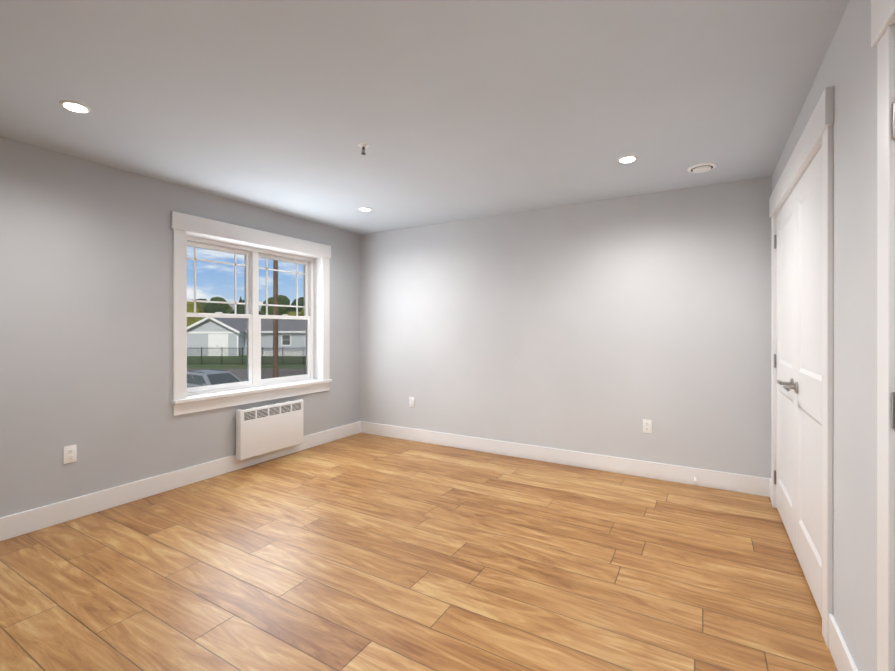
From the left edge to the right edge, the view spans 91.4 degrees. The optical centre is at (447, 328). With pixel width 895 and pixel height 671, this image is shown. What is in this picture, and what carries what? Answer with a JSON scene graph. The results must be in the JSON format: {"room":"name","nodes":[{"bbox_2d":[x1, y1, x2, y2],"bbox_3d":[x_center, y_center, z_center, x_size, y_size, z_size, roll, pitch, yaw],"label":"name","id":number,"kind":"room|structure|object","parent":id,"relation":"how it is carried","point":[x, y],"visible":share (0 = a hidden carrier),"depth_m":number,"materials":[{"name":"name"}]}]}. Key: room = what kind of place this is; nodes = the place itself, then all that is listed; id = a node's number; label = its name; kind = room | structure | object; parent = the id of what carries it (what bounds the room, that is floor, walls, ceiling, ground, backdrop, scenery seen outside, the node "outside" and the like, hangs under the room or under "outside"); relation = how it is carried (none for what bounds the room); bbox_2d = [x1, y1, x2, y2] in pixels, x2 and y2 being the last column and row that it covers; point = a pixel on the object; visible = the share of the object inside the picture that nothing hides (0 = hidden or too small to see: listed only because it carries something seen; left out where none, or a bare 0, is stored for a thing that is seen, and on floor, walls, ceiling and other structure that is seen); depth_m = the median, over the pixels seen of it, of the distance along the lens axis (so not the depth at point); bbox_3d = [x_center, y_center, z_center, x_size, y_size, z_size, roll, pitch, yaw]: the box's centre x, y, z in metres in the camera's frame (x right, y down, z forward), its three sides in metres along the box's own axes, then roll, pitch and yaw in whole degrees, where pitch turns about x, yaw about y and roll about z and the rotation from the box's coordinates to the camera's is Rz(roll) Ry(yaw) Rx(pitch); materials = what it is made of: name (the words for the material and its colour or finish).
{"room":"empty bedroom","nodes":[
{"label":"empty bedroom","id":0,"kind":"room"},
{"bbox_2d":[0,136,359,517],"bbox_3d":[-2.623,0.057,3.010,0.250,2.440,6.085,0,0,30],"label":"wall","id":1,"kind":"structure","parent":0,"point":[86,307],"depth_m":3.08,"materials":[{"name":"grey paint"}]},
{"bbox_2d":[63,445,76,463],"bbox_3d":[-2.525,0.837,2.923,0.009,0.115,0.070,0,0,30],"label":"electrical outlet","id":2,"kind":"object","parent":1,"relation":"attached to","point":[70,454],"visible":1,"depth_m":2.92,"materials":[{"name":"white plastic"}]},
{"bbox_2d":[0,421,359,540],"bbox_3d":[-2.508,1.207,2.944,0.017,0.140,5.685,0,0,30],"label":"baseboard","id":3,"kind":"structure","parent":1,"relation":"attached to","point":[24,522],"depth_m":3.26,"materials":[{"name":"white wood"}]},
{"bbox_2d":[171,211,331,415],"bbox_3d":[-1.840,-0.123,4.258,0.261,1.630,1.710,0,0,30],"label":"window unit","id":4,"kind":"structure","parent":1,"relation":"in","point":[252,309],"depth_m":4.25,"materials":[{"name":"white plastic"}]},
{"bbox_2d":[236,399,302,460],"bbox_3d":[-1.705,0.951,4.232,0.099,0.451,0.721,0,0,30],"label":"heater","id":5,"kind":"object","parent":1,"relation":"attached to","point":[264,429],"visible":1,"depth_m":4.15,"materials":[{"name":"white plastic"}]},
{"bbox_2d":[0,433,837,670],"bbox_3d":[-0.498,1.378,1.765,5.176,0.200,6.085,0,0,30],"label":"floor","id":6,"kind":"structure","parent":0,"point":[362,552],"depth_m":2.27,"materials":[{"name":"brown wood"}]},
{"bbox_2d":[0,0,849,234],"bbox_3d":[-0.498,-1.262,1.764,5.176,0.200,6.085,0,0,30],"label":"ceiling","id":7,"kind":"structure","parent":0,"point":[450,110],"depth_m":2.17,"materials":[{"name":"paint"}]},
{"bbox_2d":[60,100,90,112],"bbox_3d":[-1.942,-1.158,2.283,0.124,0.008,0.124,0,0,30],"label":"recessed light","id":8,"kind":"object","parent":7,"relation":"in","point":[75,106],"visible":1,"depth_m":2.27,"materials":[{"name":"white plastic"}]},
{"bbox_2d":[358,143,368,154],"bbox_3d":[-0.531,-1.134,2.762,0.068,0.057,0.068,0,0,30],"label":"sprinkler head","id":9,"kind":"object","parent":7,"relation":"attached to","point":[364,145],"visible":1,"depth_m":2.75},
{"bbox_2d":[358,207,370,210],"bbox_3d":[-0.799,-1.159,4.232,0.124,0.008,0.124,0,0,30],"label":"recessed light","id":10,"kind":"object","parent":7,"relation":"in","point":[364,209],"visible":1,"depth_m":4.22,"materials":[{"name":"white plastic"}]},
{"bbox_2d":[618,155,636,162],"bbox_3d":[1.229,-1.159,2.985,0.124,0.008,0.124,0,0,30],"label":"recessed light","id":11,"kind":"object","parent":7,"relation":"in","point":[627,159],"visible":0.98,"depth_m":2.97,"materials":[{"name":"white plastic"}]},
{"bbox_2d":[687,162,716,172],"bbox_3d":[1.828,-1.150,3.142,0.184,0.026,0.184,0,0,30],"label":"ceiling vent","id":12,"kind":"object","parent":7,"relation":"in","point":[702,167],"visible":1,"depth_m":3.10,"materials":[{"name":"white plastic"}]},
{"bbox_2d":[360,176,771,478],"bbox_3d":[0.796,0.057,4.417,4.226,2.440,0.200,0,0,30],"label":"wall","id":13,"kind":"structure","parent":0,"point":[605,327],"depth_m":4.00,"materials":[{"name":"grey paint"}]},
{"bbox_2d":[409,397,413,406],"bbox_3d":[-0.411,0.836,5.004,0.070,0.115,0.009,0,0,30],"label":"electrical outlet","id":14,"kind":"object","parent":13,"relation":"attached to","point":[411,401],"visible":1,"depth_m":5.00,"materials":[{"name":"white plastic"}]},
{"bbox_2d":[360,421,770,498],"bbox_3d":[0.703,1.207,4.347,4.076,0.140,0.015,0,0,30],"label":"baseboard","id":15,"kind":"structure","parent":13,"relation":"attached to","point":[754,485],"depth_m":3.99,"materials":[{"name":"white wood"}]},
{"bbox_2d":[643,419,651,433],"bbox_3d":[1.717,0.837,3.756,0.070,0.115,0.009,0,0,30],"label":"electrical outlet","id":16,"kind":"object","parent":13,"relation":"attached to","point":[647,426],"visible":1,"depth_m":3.75,"materials":[{"name":"white plastic"}]},
{"bbox_2d":[772,0,876,670],"bbox_3d":[1.078,0.059,0.840,0.120,2.440,5.685,0,0,30],"label":"wall","id":17,"kind":"structure","parent":0,"point":[848,70],"depth_m":1.50,"materials":[{"name":"grey paint"}]},
{"bbox_2d":[776,147,821,616],"bbox_3d":[1.980,0.231,2.462,0.035,2.070,1.489,0,0,30],"label":"closet door","id":18,"kind":"structure","parent":17,"relation":"in","point":[799,359],"depth_m":2.33,"materials":[{"name":"white wood"}]},
{"bbox_2d":[774,235,797,483],"bbox_3d":[1.938,0.218,2.486,0.062,1.780,1.525,0,0,30],"label":"hardware piece","id":19,"kind":"object","parent":18,"relation":"attached to","point":[788,386],"visible":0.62,"depth_m":2.54,"materials":[{"name":"silver metal"}]},
{"bbox_2d":[769,0,894,670],"bbox_3d":[1.597,0.157,1.752,0.148,2.243,3.327,0,0,30],"label":"door frame","id":20,"kind":"structure","parent":17,"relation":"attached to","point":[817,131],"depth_m":1.24,"materials":[{"name":"white wood"}]},
{"bbox_2d":[829,614,857,670],"bbox_3d":[1.385,1.208,1.496,0.014,0.140,0.582,0,0,30],"label":"baseboard","id":21,"kind":"structure","parent":17,"relation":"attached to","point":[843,660],"depth_m":1.62,"materials":[{"name":"white wood"}]},
{"bbox_3d":[0.999,0.232,0.788,0.035,2.070,0.834,0,0,30],"label":"entry door","id":22,"kind":"structure","parent":17,"relation":"in","visible":0},
{"bbox_2d":[891,102,894,428],"bbox_3d":[0.971,0.223,0.836,0.062,1.652,0.817,0,0,30],"label":"hardware piece","id":23,"kind":"object","parent":22,"relation":"attached to","point":[893,392],"visible":1,"depth_m":1.16,"materials":[{"name":"silver metal"}]},
{"label":"outside","id":24,"kind":"structure","parent":0,"visible":0},
{"bbox_2d":[187,355,305,368],"bbox_3d":[-65.607,3.555,164.087,273.680,0.373,315.976,0,0,-1],"label":"ground","id":25,"kind":"structure","parent":24,"point":[221,360],"depth_m":43.53,"materials":[{"name":"green plant"}]},
{"bbox_2d":[187,295,303,326],"bbox_3d":[-88.834,-2.381,130.715,187.156,20.898,73.913,0,0,-1],"label":"trees","id":26,"kind":"object","parent":25,"relation":"on","point":[202,307],"depth_m":127.59,"materials":[{"name":"green plant"}]},
{"bbox_2d":[229,302,262,310],"bbox_3d":[-119.071,-4.049,191.569,83.348,14.804,16.172,0,0,-1],"label":"building","id":27,"kind":"structure","parent":25,"relation":"on","point":[232,305],"depth_m":184.70,"materials":[{"name":"white"}]},
{"bbox_2d":[187,317,305,355],"bbox_3d":[-21.687,0.880,59.854,24.320,5.088,9.616,0,0,-1],"label":"shed","id":28,"kind":"object","parent":25,"relation":"on","point":[202,333],"depth_m":55.40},
{"bbox_2d":[187,369,305,386],"bbox_3d":[-19.064,3.432,22.601,62.200,0.025,29.856,0,0,-1],"label":"pavement","id":29,"kind":"structure","parent":25,"relation":"on","point":[238,374],"depth_m":34.32,"materials":[{"name":"grey asphalt"}]},
{"bbox_2d":[187,369,246,394],"bbox_3d":[-10.763,2.694,20.245,4.457,1.454,2.081,0,0,30],"label":"car","id":30,"kind":"object","parent":29,"relation":"on","point":[214,377],"depth_m":19.91,"materials":[{"name":"silver metal"}]},
{"bbox_2d":[273,260,277,377],"bbox_3d":[-9.359,-1.816,23.905,2.400,10.480,0.530,0,0,-1],"label":"pole","id":31,"kind":"object","parent":29,"relation":"on","point":[275,295],"depth_m":23.68,"materials":[{"name":"brown wood"}]},
{"bbox_2d":[187,347,305,364],"bbox_3d":[-23.636,2.566,47.573,19.382,1.729,11.662,0,0,-1],"label":"fence","id":32,"kind":"object","parent":25,"relation":"on","point":[262,353],"depth_m":41.87,"materials":[{"name":"black metal"}]}
]}

